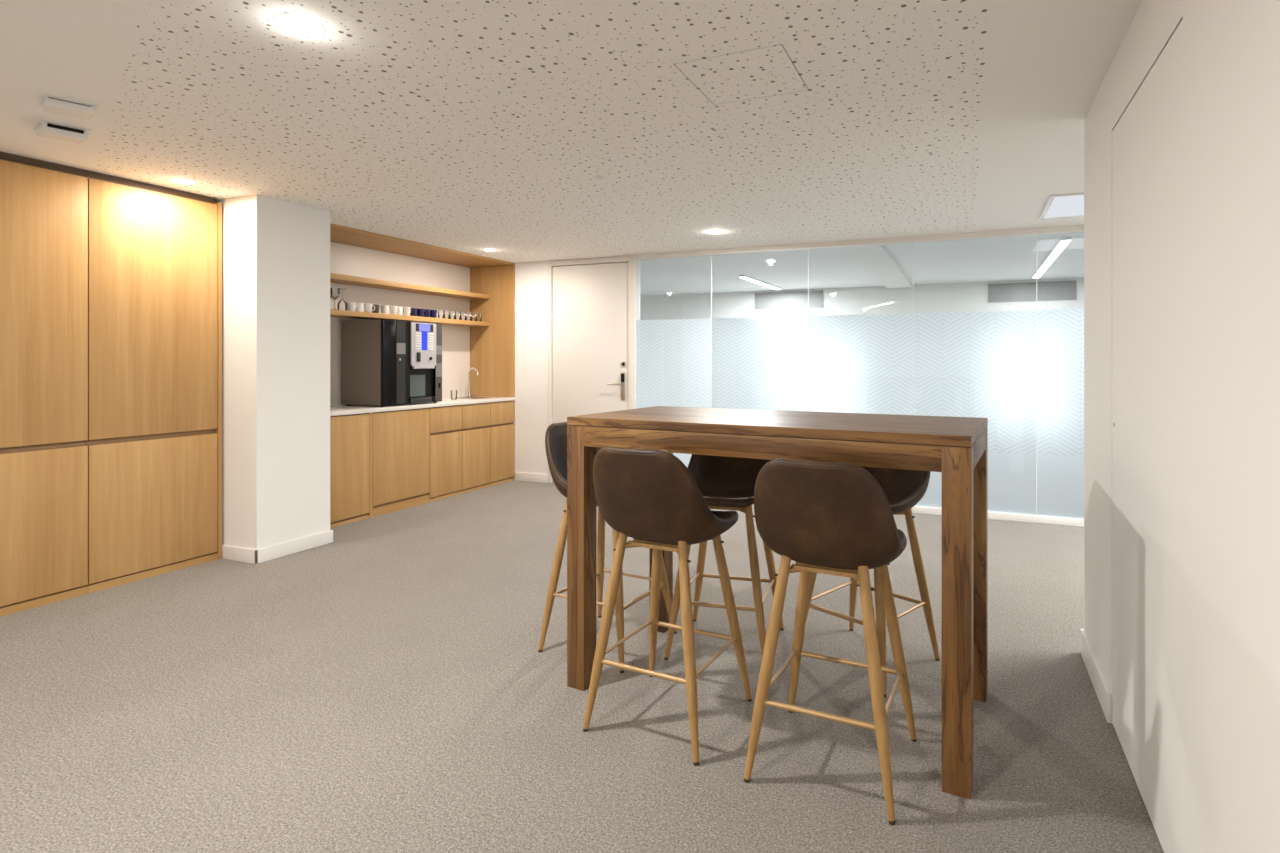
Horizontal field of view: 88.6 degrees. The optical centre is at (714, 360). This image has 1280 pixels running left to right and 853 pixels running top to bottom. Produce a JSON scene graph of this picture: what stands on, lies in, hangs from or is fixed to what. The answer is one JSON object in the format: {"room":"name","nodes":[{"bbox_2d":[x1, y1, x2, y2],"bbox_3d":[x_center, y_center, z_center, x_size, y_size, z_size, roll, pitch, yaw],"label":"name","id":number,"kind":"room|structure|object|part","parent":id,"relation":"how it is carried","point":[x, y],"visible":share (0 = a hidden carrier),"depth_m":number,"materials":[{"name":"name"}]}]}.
{"room":"common room","nodes":[
{"label":"common room","id":0,"kind":"room"},
{"bbox_2d":[216,195,329,549],"bbox_3d":[-3.295,0.116,4.602,0.958,2.369,0.519,0,0,21],"label":"wall pillar","id":1,"kind":"structure","parent":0,"point":[276,253],"depth_m":4.31,"materials":[{"name":"white paint"}]},
{"bbox_2d":[222,530,332,563],"bbox_3d":[-3.001,1.256,4.487,0.351,0.088,0.545,0,0,21],"label":"baseboard","id":2,"kind":"structure","parent":1,"relation":"attached to","point":[235,553],"depth_m":4.29,"materials":[{"name":"white paint"}]},
{"bbox_2d":[513,261,547,479],"bbox_3d":[-2.284,0.116,7.221,1.143,2.369,0.120,0,0,21],"label":"wall","id":3,"kind":"structure","parent":0,"point":[531,278],"depth_m":7.04,"materials":[{"name":"white paint"}]},
{"bbox_2d":[515,472,547,482],"bbox_3d":[-1.972,1.256,7.029,0.423,0.088,0.012,0,0,21],"label":"baseboard","id":4,"kind":"structure","parent":3,"relation":"attached to","point":[519,476],"depth_m":7.02,"materials":[{"name":"white paint"}]},
{"bbox_2d":[553,255,633,260],"bbox_3d":[-1.255,-1.065,6.818,1.067,0.007,0.124,0,0,21],"label":"trim","id":5,"kind":"structure","parent":3,"relation":"attached to","point":[629,255],"depth_m":6.76,"materials":[{"name":"white paint"}]},
{"bbox_2d":[548,256,639,482],"bbox_3d":[-1.277,0.119,6.783,1.044,2.362,0.166,0,0,21],"label":"door","id":6,"kind":"structure","parent":3,"relation":"in","point":[594,303],"depth_m":6.77,"materials":[{"name":"white paint"}]},
{"bbox_3d":[-0.930,0.255,6.626,0.042,0.280,0.014,0,0,21],"label":"handle plate","id":7,"kind":"part","parent":6,"relation":"part of","materials":[{"name":"silver metal"}]},
{"bbox_2d":[0,0,1140,295],"bbox_3d":[-0.280,-1.129,3.167,9.420,0.120,13.700,0,0,21],"label":"ceiling","id":8,"kind":"structure","parent":0,"point":[468,126],"depth_m":2.90,"materials":[{"name":"white paint"}]},
{"bbox_2d":[33,120,90,143],"bbox_3d":[-3.014,-1.046,3.009,0.196,0.046,0.166,0,0,37],"label":"ceiling vent","id":9,"kind":"object","parent":8,"relation":"attached to","point":[43,128],"visible":1,"depth_m":2.97,"materials":[{"name":"white plastic"}]},
{"bbox_3d":[-3.014,-1.066,3.009,0.196,0.006,0.166,0,0,37],"label":"plate","id":10,"kind":"part","parent":9,"relation":"part of","materials":[{"name":"white plastic"}]},
{"bbox_2d":[39,94,96,120],"bbox_3d":[-2.697,-1.052,2.719,0.166,0.034,0.161,0,0,41],"label":"ceiling vent","id":11,"kind":"object","parent":8,"relation":"attached to","point":[50,104],"visible":1,"depth_m":2.69,"materials":[{"name":"white plastic"}]},
{"bbox_3d":[-2.697,-1.066,2.719,0.166,0.006,0.161,0,0,41],"label":"plate","id":12,"kind":"part","parent":11,"relation":"part of","materials":[{"name":"white plastic"}]},
{"bbox_2d":[167,178,197,183],"bbox_3d":[-3.158,-1.063,3.870,0.146,0.011,0.146,0,0,21],"label":"recessed light","id":13,"kind":"object","parent":8,"relation":"in","point":[177,180],"visible":1,"depth_m":3.85,"materials":[{"name":"white plastic"}]},
{"bbox_2d":[172,179,193,183],"bbox_3d":[-3.158,-1.062,3.870,0.104,0.009,0.104,0,0,21],"label":"diffuser","id":14,"kind":"object","parent":13,"relation":"attached to","point":[186,181],"depth_m":3.85,"materials":[{"name":"white plastic"}]},
{"bbox_2d":[272,13,326,35],"bbox_3d":[-1.319,-1.063,2.073,0.146,0.011,0.146,0,0,21],"label":"recessed light","id":15,"kind":"object","parent":8,"relation":"in","point":[302,26],"visible":1,"depth_m":2.06,"materials":[{"name":"white plastic"}]},
{"bbox_2d":[280,17,318,33],"bbox_3d":[-1.319,-1.062,2.073,0.104,0.009,0.104,0,0,21],"label":"diffuser","id":16,"kind":"object","parent":15,"relation":"attached to","point":[296,25],"depth_m":2.06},
{"bbox_2d":[330,223,514,267],"bbox_3d":[-2.914,-1.059,6.067,0.604,0.020,2.484,0,0,21],"label":"soffit panel","id":17,"kind":"object","parent":8,"relation":"attached to","point":[338,234],"visible":0.64,"depth_m":6.08,"materials":[{"name":"brown wood"}]},
{"bbox_2d":[595,175,606,179],"bbox_3d":[-0.660,-1.063,3.786,0.068,0.012,0.068,0,0,21],"label":"smoke detector","id":18,"kind":"object","parent":8,"relation":"attached to","point":[601,177],"visible":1,"depth_m":3.77,"materials":[{"name":"white plastic"}]},
{"bbox_2d":[707,230,723,233],"bbox_3d":[0.010,-1.063,5.399,0.146,0.011,0.146,0,0,21],"label":"recessed light","id":19,"kind":"object","parent":8,"relation":"in","point":[711,231],"visible":1,"depth_m":5.37,"materials":[{"name":"white plastic"}]},
{"bbox_2d":[674,44,808,104],"bbox_3d":[0.112,-1.084,2.458,0.424,0.030,0.422,0,0,21],"label":"ceiling hatch","id":20,"kind":"object","parent":8,"relation":"attached to","point":[765,71],"visible":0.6,"depth_m":2.43,"materials":[{"name":"grey"}]},
{"bbox_2d":[739,275,780,289],"bbox_3d":[0.643,-1.069,8.925,0.083,0.031,1.541,0,0,23],"label":"recessed light","id":21,"kind":"object","parent":8,"relation":"in","point":[745,277],"visible":1,"depth_m":8.75,"materials":[{"name":"white plastic"}]},
{"bbox_2d":[1032,237,1071,277],"bbox_3d":[3.585,-1.069,7.001,0.082,0.031,2.750,0,0,21],"label":"recessed light","id":22,"kind":"object","parent":8,"relation":"in","point":[1062,243],"visible":0.93,"depth_m":6.51,"materials":[{"name":"white plastic"}]},
{"bbox_2d":[1039,192,1083,219],"bbox_3d":[2.643,-1.063,4.401,0.748,0.012,0.740,0,0,21],"label":"recessed light","id":23,"kind":"object","parent":8,"relation":"in","point":[1069,205],"visible":0.41,"depth_m":4.48,"materials":[{"name":"white plastic"}]},
{"bbox_2d":[0,480,1163,852],"bbox_3d":[0.111,1.330,3.069,8.620,0.060,13.800,0,0,21],"label":"floor","id":24,"kind":"structure","parent":0,"point":[385,686],"depth_m":2.40,"materials":[{"name":"grey carpet"}]},
{"bbox_2d":[0,151,87,616],"bbox_3d":[-3.900,0.116,3.434,0.600,2.369,0.672,0,0,21],"label":"tall cabinet","id":25,"kind":"object","parent":24,"relation":"on","point":[44,204],"visible":1,"depth_m":3.45,"materials":[{"name":"brown wood"}]},
{"bbox_3d":[-3.630,-0.290,3.329,0.022,1.464,0.668,0,0,21],"label":"door","id":26,"kind":"part","parent":25,"relation":"part of","materials":[{"name":"brown wood"}]},
{"bbox_3d":[-3.630,0.861,3.329,0.022,0.774,0.668,0,0,21],"label":"door","id":27,"kind":"part","parent":25,"relation":"part of","materials":[{"name":"brown wood"}]},
{"bbox_2d":[86,170,221,593],"bbox_3d":[-3.648,0.116,4.072,0.606,2.369,0.694,0,0,21],"label":"tall cabinet","id":28,"kind":"object","parent":24,"relation":"on","point":[151,443],"depth_m":3.93,"materials":[{"name":"brown wood"}]},
{"bbox_3d":[-3.386,-0.290,3.958,0.022,1.464,0.668,0,0,21],"label":"door","id":29,"kind":"part","parent":28,"relation":"part of","materials":[{"name":"brown wood"}]},
{"bbox_3d":[-3.386,0.861,3.958,0.022,0.774,0.668,0,0,21],"label":"door","id":30,"kind":"part","parent":28,"relation":"part of","materials":[{"name":"brown wood"}]},
{"bbox_3d":[-3.526,0.130,4.385,0.606,2.340,0.021,0,0,21],"label":"cupboard side panel","id":31,"kind":"part","parent":28,"relation":"part of","materials":[{"name":"brown wood"}]},
{"bbox_2d":[330,413,368,527],"bbox_3d":[-3.237,0.865,5.199,0.584,0.870,0.631,0,0,21],"label":"base cabinet","id":32,"kind":"object","parent":24,"relation":"on","point":[349,434],"visible":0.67,"depth_m":5.21,"materials":[{"name":"brown wood"}]},
{"bbox_2d":[330,396,514,415],"bbox_3d":[-2.907,0.412,6.065,0.602,0.032,2.484,0,0,21],"label":"countertop","id":33,"kind":"structure","parent":32,"relation":"on","point":[342,409],"depth_m":5.80,"materials":[{"name":"white stone"}]},
{"bbox_2d":[341,320,441,406],"bbox_3d":[-2.936,0.021,5.973,0.524,0.751,0.670,0,0,21],"label":"coffee machine","id":34,"kind":"object","parent":33,"relation":"on","point":[384,363],"visible":1,"depth_m":5.72,"materials":[{"name":"black plastic"},{"name":"dark grey metal"},{"name":"glass"}]},
{"bbox_3d":[-2.705,0.224,5.933,0.006,0.196,0.173,0,0,21],"label":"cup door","id":35,"kind":"part","parent":34,"relation":"part of","materials":[{"name":"clear glass"}]},
{"bbox_2d":[410,397,431,403],"bbox_3d":[-2.691,0.358,5.955,0.032,0.052,0.241,0,0,21],"label":"drip tray","id":36,"kind":"object","parent":34,"relation":"on","point":[413,400],"depth_m":5.94,"materials":[{"name":"grey"}]},
{"bbox_3d":[-2.671,-0.143,5.978,0.014,0.411,0.292,0,0,21],"label":"selection panel","id":37,"kind":"part","parent":34,"relation":"part of","materials":[{"name":"silver metal"}]},
{"bbox_2d":[466,367,478,396],"bbox_3d":[-2.644,0.232,7.095,0.095,0.328,0.153,0,0,-41],"label":"tap","id":38,"kind":"object","parent":33,"relation":"on","point":[469,393],"visible":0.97,"depth_m":7.10,"materials":[{"name":"silver metal"}]},
{"bbox_2d":[453,397,495,398],"bbox_3d":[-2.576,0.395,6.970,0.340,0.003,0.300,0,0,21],"label":"sink","id":39,"kind":"object","parent":33,"relation":"in","point":[460,397],"visible":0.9,"depth_m":7.02,"materials":[{"name":"silver metal"}]},
{"bbox_2d":[464,397,491,398],"bbox_3d":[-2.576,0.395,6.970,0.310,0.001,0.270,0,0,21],"label":"basin","id":40,"kind":"object","parent":39,"relation":"in","point":[464,397],"depth_m":7.05,"materials":[{"name":"grey metal"}]},
{"bbox_2d":[470,265,514,396],"bbox_3d":[-2.467,-0.326,7.214,0.604,1.442,0.022,0,0,21],"label":"oak end panel","id":41,"kind":"object","parent":33,"relation":"on","point":[492,347],"visible":0.86,"depth_m":7.19,"materials":[{"name":"brown wood"}]},
{"bbox_2d":[368,413,372,517],"bbox_3d":[-2.859,0.865,5.408,0.021,0.870,0.029,0,0,21],"label":"strip","id":42,"kind":"object","parent":24,"relation":"on","point":[370,513],"visible":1,"depth_m":5.40,"materials":[{"name":"brown wood"}]},
{"bbox_2d":[367,408,429,516],"bbox_3d":[-3.001,0.865,5.810,0.580,0.870,0.614,0,0,21],"label":"base cabinet","id":43,"kind":"object","parent":24,"relation":"on","point":[401,438],"visible":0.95,"depth_m":5.69,"materials":[{"name":"brown wood"}]},
{"bbox_2d":[428,405,461,501],"bbox_3d":[-2.812,0.865,6.288,0.584,0.870,0.410,0,0,21],"label":"base cabinet","id":44,"kind":"object","parent":24,"relation":"on","point":[445,421],"visible":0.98,"depth_m":6.17,"materials":[{"name":"brown wood"}]},
{"bbox_3d":[-2.554,0.974,6.188,0.022,0.572,0.407,0,0,21],"label":"door","id":45,"kind":"part","parent":44,"relation":"part of","materials":[{"name":"brown wood"}]},
{"bbox_3d":[-2.554,0.552,6.188,0.022,0.228,0.407,0,0,21],"label":"drawer","id":46,"kind":"part","parent":44,"relation":"part of","materials":[{"name":"brown wood"}]},
{"bbox_2d":[460,403,490,493],"bbox_3d":[-2.664,0.865,6.670,0.584,0.870,0.406,0,0,21],"label":"base cabinet","id":47,"kind":"object","parent":24,"relation":"on","point":[476,418],"visible":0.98,"depth_m":6.56,"materials":[{"name":"brown wood"}]},
{"bbox_3d":[-2.406,0.552,6.570,0.022,0.228,0.403,0,0,21],"label":"drawer","id":48,"kind":"part","parent":47,"relation":"part of","materials":[{"name":"brown wood"}]},
{"bbox_3d":[-2.406,0.974,6.570,0.022,0.572,0.403,0,0,21],"label":"door","id":49,"kind":"part","parent":47,"relation":"part of","materials":[{"name":"brown wood"}]},
{"bbox_2d":[489,400,514,485],"bbox_3d":[-2.522,0.865,7.041,0.580,0.870,0.384,0,0,21],"label":"base cabinet","id":50,"kind":"object","parent":24,"relation":"on","point":[502,426],"visible":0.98,"depth_m":6.93,"materials":[{"name":"brown wood"}]},
{"bbox_3d":[-2.262,0.552,6.940,0.022,0.228,0.381,0,0,21],"label":"drawer","id":51,"kind":"part","parent":50,"relation":"part of","materials":[{"name":"brown wood"}]},
{"bbox_3d":[-2.262,0.974,6.940,0.022,0.572,0.381,0,0,21],"label":"door","id":52,"kind":"part","parent":50,"relation":"part of","materials":[{"name":"brown wood"}]},
{"bbox_2d":[538,422,676,672],"bbox_3d":[-0.501,0.796,3.022,0.496,1.012,0.458,0,0,26],"label":"bar stool","id":53,"kind":"object","parent":24,"relation":"on","point":[556,433],"visible":0.35,"depth_m":2.94,"materials":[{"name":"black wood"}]},
{"bbox_3d":[-0.714,0.949,2.941,0.159,0.685,0.039,0,0,-24],"label":"leg","id":54,"kind":"part","parent":53,"relation":"part of","materials":[{"name":"brown wood"}]},
{"bbox_3d":[-0.565,0.949,3.240,0.039,0.685,0.159,0,0,-13],"label":"leg","id":55,"kind":"part","parent":53,"relation":"part of","materials":[{"name":"brown wood"}]},
{"bbox_3d":[-0.412,0.949,2.791,0.040,0.685,0.170,0,0,-22],"label":"leg","id":56,"kind":"part","parent":53,"relation":"part of","materials":[{"name":"brown wood"}]},
{"bbox_3d":[-0.264,0.949,3.090,0.170,0.685,0.040,0,0,-15],"label":"leg","id":57,"kind":"part","parent":53,"relation":"part of","materials":[{"name":"brown wood"}]},
{"bbox_2d":[583,446,751,765],"bbox_3d":[-0.169,0.796,2.377,0.458,1.012,0.496,0,0,26],"label":"bar stool","id":58,"kind":"object","parent":24,"relation":"on","point":[650,497],"visible":1,"depth_m":2.21,"materials":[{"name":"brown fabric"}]},
{"bbox_3d":[-0.387,0.949,2.312,0.159,0.685,0.039,0,0,-14],"label":"leg","id":59,"kind":"part","parent":58,"relation":"part of","materials":[{"name":"brown wood"}]},
{"bbox_3d":[-0.239,0.949,2.615,0.040,0.685,0.170,0,0,-16],"label":"leg","id":60,"kind":"part","parent":58,"relation":"part of","materials":[{"name":"brown wood"}]},
{"bbox_3d":[-0.164,0.655,2.387,0.267,0.030,0.272,0,0,26],"label":"seat frame","id":61,"kind":"part","parent":58,"relation":"part of","materials":[{"name":"brown wood"}]},
{"bbox_3d":[-0.086,0.949,2.165,0.039,0.685,0.159,0,0,-25],"label":"leg","id":62,"kind":"part","parent":58,"relation":"part of","materials":[{"name":"brown wood"}]},
{"bbox_3d":[0.061,0.949,2.468,0.170,0.685,0.040,0,0,-22],"label":"leg","id":63,"kind":"part","parent":58,"relation":"part of","materials":[{"name":"brown wood"}]},
{"bbox_2d":[664,454,783,659],"bbox_3d":[0.062,0.796,3.013,0.458,1.012,0.496,0,0,15],"label":"bar stool","id":64,"kind":"object","parent":24,"relation":"on","point":[725,483],"visible":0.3,"depth_m":3.10,"materials":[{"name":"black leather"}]},
{"bbox_3d":[-0.145,0.949,2.879,0.170,0.685,0.040,0,0,-34],"label":"leg","id":65,"kind":"part","parent":64,"relation":"part of","materials":[{"name":"brown wood"}]},
{"bbox_3d":[-0.061,0.949,3.205,0.039,0.685,0.159,0,0,-36],"label":"leg","id":66,"kind":"part","parent":64,"relation":"part of","materials":[{"name":"brown wood"}]},
{"bbox_3d":[0.059,0.655,3.003,0.267,0.030,0.272,0,0,15],"label":"seat frame","id":67,"kind":"part","parent":64,"relation":"part of","materials":[{"name":"brown wood"}]},
{"bbox_3d":[0.177,0.949,2.795,0.040,0.685,0.170,0,0,-27],"label":"leg","id":68,"kind":"part","parent":64,"relation":"part of","materials":[{"name":"brown wood"}]},
{"bbox_3d":[0.262,0.949,3.121,0.159,0.685,0.039,0,0,-25],"label":"leg","id":69,"kind":"part","parent":64,"relation":"part of","materials":[{"name":"brown wood"}]},
{"bbox_2d":[567,406,987,799],"bbox_3d":[0.240,0.761,2.578,1.507,1.077,0.697,0,0,26],"label":"bar table","id":70,"kind":"object","parent":24,"relation":"on","point":[955,447],"visible":0.93,"depth_m":2.31,"materials":[{"name":"brown wood"}]},
{"bbox_3d":[-0.534,0.779,2.621,0.083,1.042,0.083,0,0,26],"label":"leg","id":71,"kind":"part","parent":70,"relation":"part of","materials":[{"name":"brown wood"}]},
{"bbox_3d":[-0.260,0.779,3.171,0.083,1.042,0.083,0,0,26],"label":"leg","id":72,"kind":"part","parent":70,"relation":"part of","materials":[{"name":"brown wood"}]},
{"bbox_3d":[0.741,0.779,1.986,0.083,1.042,0.083,0,0,26],"label":"leg","id":73,"kind":"part","parent":70,"relation":"part of","materials":[{"name":"brown wood"}]},
{"bbox_3d":[1.014,0.779,2.535,0.083,1.042,0.083,0,0,26],"label":"leg","id":74,"kind":"part","parent":70,"relation":"part of","materials":[{"name":"brown wood"}]},
{"bbox_2d":[744,458,916,824],"bbox_3d":[0.383,0.796,2.108,0.458,1.012,0.496,0,0,25],"label":"bar stool","id":75,"kind":"object","parent":24,"relation":"on","point":[830,518],"visible":1,"depth_m":1.94,"materials":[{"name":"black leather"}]},
{"bbox_3d":[0.167,0.949,2.037,0.159,0.685,0.039,0,0,-15],"label":"leg","id":76,"kind":"part","parent":75,"relation":"part of","materials":[{"name":"brown wood"}]},
{"bbox_3d":[0.308,0.949,2.343,0.040,0.685,0.170,0,0,-17],"label":"leg","id":77,"kind":"part","parent":75,"relation":"part of","materials":[{"name":"brown wood"}]},
{"bbox_3d":[0.387,0.655,2.117,0.267,0.030,0.272,0,0,25],"label":"seat frame","id":78,"kind":"part","parent":75,"relation":"part of","materials":[{"name":"brown wood"}]},
{"bbox_3d":[0.470,0.949,1.898,0.039,0.685,0.159,0,0,-26],"label":"leg","id":79,"kind":"part","parent":75,"relation":"part of","materials":[{"name":"brown wood"}]},
{"bbox_3d":[0.611,0.949,2.204,0.170,0.685,0.040,0,0,-24],"label":"leg","id":80,"kind":"part","parent":75,"relation":"part of","materials":[{"name":"brown wood"}]},
{"bbox_2d":[634,225,1083,526],"bbox_3d":[2.158,0.105,5.443,6.330,2.389,0.090,0,0,21],"label":"glass wall","id":81,"kind":"structure","parent":24,"relation":"on","point":[1022,371],"depth_m":5.58,"materials":[{"name":"white glass"}]},
{"bbox_3d":[2.158,-1.056,5.443,6.330,0.067,0.090,0,0,21],"label":"rail","id":82,"kind":"part","parent":81,"relation":"part of","materials":[{"name":"white paint"}]},
{"bbox_3d":[2.158,1.272,5.443,6.330,0.055,0.090,0,0,21],"label":"rail","id":83,"kind":"part","parent":81,"relation":"part of","materials":[{"name":"white metal"}]},
{"bbox_2d":[805,466,939,696],"bbox_3d":[0.670,0.796,2.847,0.496,1.012,0.458,0,0,-45],"label":"bar stool","id":84,"kind":"object","parent":24,"relation":"on","point":[903,489],"visible":0.27,"depth_m":2.82,"materials":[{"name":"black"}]},
{"bbox_3d":[0.423,0.949,2.837,0.170,0.685,0.040,0,0,-3],"label":"leg","id":85,"kind":"part","parent":84,"relation":"part of","materials":[{"name":"brown wood"}]},
{"bbox_3d":[0.663,0.949,3.075,0.039,0.685,0.159,0,0,-5],"label":"leg","id":86,"kind":"part","parent":84,"relation":"part of","materials":[{"name":"brown wood"}]},
{"bbox_3d":[0.658,0.949,2.600,0.040,0.685,0.170,0,0,4],"label":"leg","id":87,"kind":"part","parent":84,"relation":"part of","materials":[{"name":"brown wood"}]},
{"bbox_3d":[0.898,0.949,2.837,0.159,0.685,0.039,0,0,6],"label":"leg","id":88,"kind":"part","parent":84,"relation":"part of","materials":[{"name":"brown wood"}]},
{"bbox_2d":[640,278,1083,319],"bbox_3d":[2.187,0.100,9.638,9.520,2.400,0.150,0,0,21],"label":"wall","id":89,"kind":"structure","parent":0,"point":[953,297],"depth_m":9.55,"materials":[{"name":"white paint"}]},
{"bbox_2d":[755,291,822,308],"bbox_3d":[1.127,-0.930,9.963,1.070,0.250,0.015,0,0,21],"label":"air vent","id":90,"kind":"object","parent":89,"relation":"in","point":[776,300],"visible":1,"depth_m":9.96,"materials":[{"name":"grey"}]},
{"bbox_2d":[843,245,912,288],"bbox_3d":[1.978,-1.065,7.600,0.350,0.041,3.800,0,0,21],"label":"trim","id":91,"kind":"structure","parent":89,"relation":"attached to","point":[876,260],"depth_m":7.13,"materials":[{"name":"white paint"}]},
{"bbox_2d":[988,281,1075,301],"bbox_3d":[4.249,-0.930,8.747,1.070,0.250,0.015,0,0,21],"label":"air vent","id":92,"kind":"object","parent":89,"relation":"in","point":[1055,290],"visible":1,"depth_m":8.74,"materials":[{"name":"grey"}]},
{"bbox_2d":[1084,0,1279,852],"bbox_3d":[0.372,0.116,-0.528,0.120,2.369,7.285,0,0,21],"label":"wall","id":93,"kind":"structure","parent":0,"point":[1231,48],"depth_m":1.35,"materials":[{"name":"white paint"}]},
{"bbox_2d":[1080,629,1110,722],"bbox_3d":[1.526,1.246,2.621,0.014,0.108,0.608,0,0,21],"label":"baseboard","id":94,"kind":"structure","parent":93,"relation":"attached to","point":[1102,690],"depth_m":2.54,"materials":[{"name":"white paint"}]},
{"bbox_2d":[1112,20,1182,852],"bbox_3d":[1.299,0.232,1.938,0.062,2.125,0.850,0,0,21],"label":"door","id":95,"kind":"structure","parent":93,"relation":"in","point":[1147,140],"depth_m":1.86,"materials":[{"name":"white paint"}]},
{"bbox_3d":[-4.586,0.115,2.773,0.120,2.369,9.840,0,0,21],"label":"wall","id":96,"kind":"structure","parent":0,"visible":0},
{"bbox_2d":[330,242,469,405],"bbox_3d":[-3.196,-0.324,6.165,0.008,1.447,2.461,0,0,21],"label":"backsplash","id":97,"kind":"structure","parent":96,"relation":"attached to","point":[345,259],"depth_m":6.46,"materials":[{"name":"beige paint"}]},
{"bbox_2d":[330,273,489,299],"bbox_3d":[-3.065,-0.710,6.114,0.273,0.044,2.461,0,0,21],"label":"wall shelf","id":98,"kind":"object","parent":96,"relation":"attached to","point":[334,278],"visible":0.56,"depth_m":6.18,"materials":[{"name":"brown wood"}]},
{"bbox_2d":[330,309,489,326],"bbox_3d":[-3.065,-0.408,6.114,0.273,0.044,2.461,0,0,21],"label":"wall shelf","id":99,"kind":"object","parent":96,"relation":"attached to","point":[333,313],"visible":0.54,"depth_m":6.10,"materials":[{"name":"brown wood"}]},
{"bbox_2d":[330,288,339,309],"bbox_3d":[-3.211,-0.525,5.506,0.076,0.190,0.076,0,0,21],"label":"wine glass","id":100,"kind":"object","parent":99,"relation":"on","point":[338,294],"visible":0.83,"depth_m":5.52,"materials":[{"name":"clear glass"}]},
{"bbox_2d":[337,288,346,310],"bbox_3d":[-3.191,-0.525,5.584,0.076,0.190,0.076,0,0,21],"label":"wine glass","id":101,"kind":"object","parent":99,"relation":"on","point":[345,302],"visible":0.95,"depth_m":5.59,"materials":[{"name":"clear glass"}]},
{"bbox_2d":[347,302,356,310],"bbox_3d":[-3.144,-0.469,5.651,0.085,0.079,0.072,0,0,-21],"label":"mug","id":102,"kind":"object","parent":99,"relation":"on","point":[351,306],"visible":0.91,"depth_m":5.62,"materials":[{"name":"white ceramic"}]},
{"bbox_2d":[355,303,363,311],"bbox_3d":[-3.133,-0.469,5.726,0.072,0.079,0.085,0,0,42],"label":"mug","id":103,"kind":"object","parent":99,"relation":"on","point":[359,305],"visible":0.62,"depth_m":5.71,"materials":[{"name":"white ceramic"}]},
{"bbox_2d":[364,304,374,312],"bbox_3d":[-3.083,-0.469,5.811,0.085,0.079,0.072,0,0,-40],"label":"mug","id":104,"kind":"object","parent":99,"relation":"on","point":[367,307],"visible":0.89,"depth_m":5.78,"materials":[{"name":"white ceramic"}]},
{"bbox_2d":[372,304,379,312],"bbox_3d":[-3.074,-0.469,5.899,0.072,0.079,0.085,0,0,-38],"label":"mug","id":105,"kind":"object","parent":99,"relation":"on","point":[377,307],"visible":0.8,"depth_m":5.87,"materials":[{"name":"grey ceramic"}]},
{"bbox_2d":[379,305,388,313],"bbox_3d":[-3.032,-0.469,5.972,0.085,0.079,0.072,0,0,-43],"label":"mug","id":106,"kind":"object","parent":99,"relation":"on","point":[384,308],"visible":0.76,"depth_m":5.95,"materials":[{"name":"white ceramic"}]},
{"bbox_2d":[389,306,399,314],"bbox_3d":[-2.980,-0.469,6.060,0.085,0.079,0.072,0,0,-33],"label":"mug","id":107,"kind":"object","parent":99,"relation":"on","point":[393,309],"visible":0.94,"depth_m":6.03,"materials":[{"name":"white ceramic"}]},
{"bbox_2d":[397,307,402,314],"bbox_3d":[-2.980,-0.469,6.128,0.072,0.079,0.085,0,0,30],"label":"mug","id":108,"kind":"object","parent":99,"relation":"on","point":[400,308],"visible":0.48,"depth_m":6.11,"materials":[{"name":"white ceramic"}]},
{"bbox_2d":[402,307,410,315],"bbox_3d":[-2.927,-0.469,6.203,0.085,0.079,0.072,0,0,-6],"label":"mug","id":109,"kind":"object","parent":99,"relation":"on","point":[406,310],"visible":0.83,"depth_m":6.17,"materials":[{"name":"white ceramic"}]},
{"bbox_2d":[410,308,417,315],"bbox_3d":[-2.910,-0.469,6.281,0.085,0.079,0.072,0,0,-7],"label":"mug","id":110,"kind":"object","parent":99,"relation":"on","point":[413,312],"visible":0.73,"depth_m":6.25,"materials":[{"name":"blue ceramic"}]},
{"bbox_2d":[417,309,426,316],"bbox_3d":[-2.872,-0.469,6.365,0.072,0.079,0.085,0,0,10],"label":"mug","id":111,"kind":"object","parent":99,"relation":"on","point":[420,312],"visible":0.77,"depth_m":6.33,"materials":[{"name":"blue ceramic"}]},
{"bbox_2d":[424,309,430,316],"bbox_3d":[-2.850,-0.469,6.437,0.085,0.079,0.072,0,0,9],"label":"mug","id":112,"kind":"object","parent":99,"relation":"on","point":[428,311],"visible":0.79,"depth_m":6.41,"materials":[{"name":"blue ceramic"}]},
{"bbox_2d":[430,310,438,317],"bbox_3d":[-2.813,-0.469,6.519,0.072,0.079,0.085,0,0,3],"label":"mug","id":113,"kind":"object","parent":99,"relation":"on","point":[433,314],"visible":0.74,"depth_m":6.49,"materials":[{"name":"blue ceramic"}]}
]}

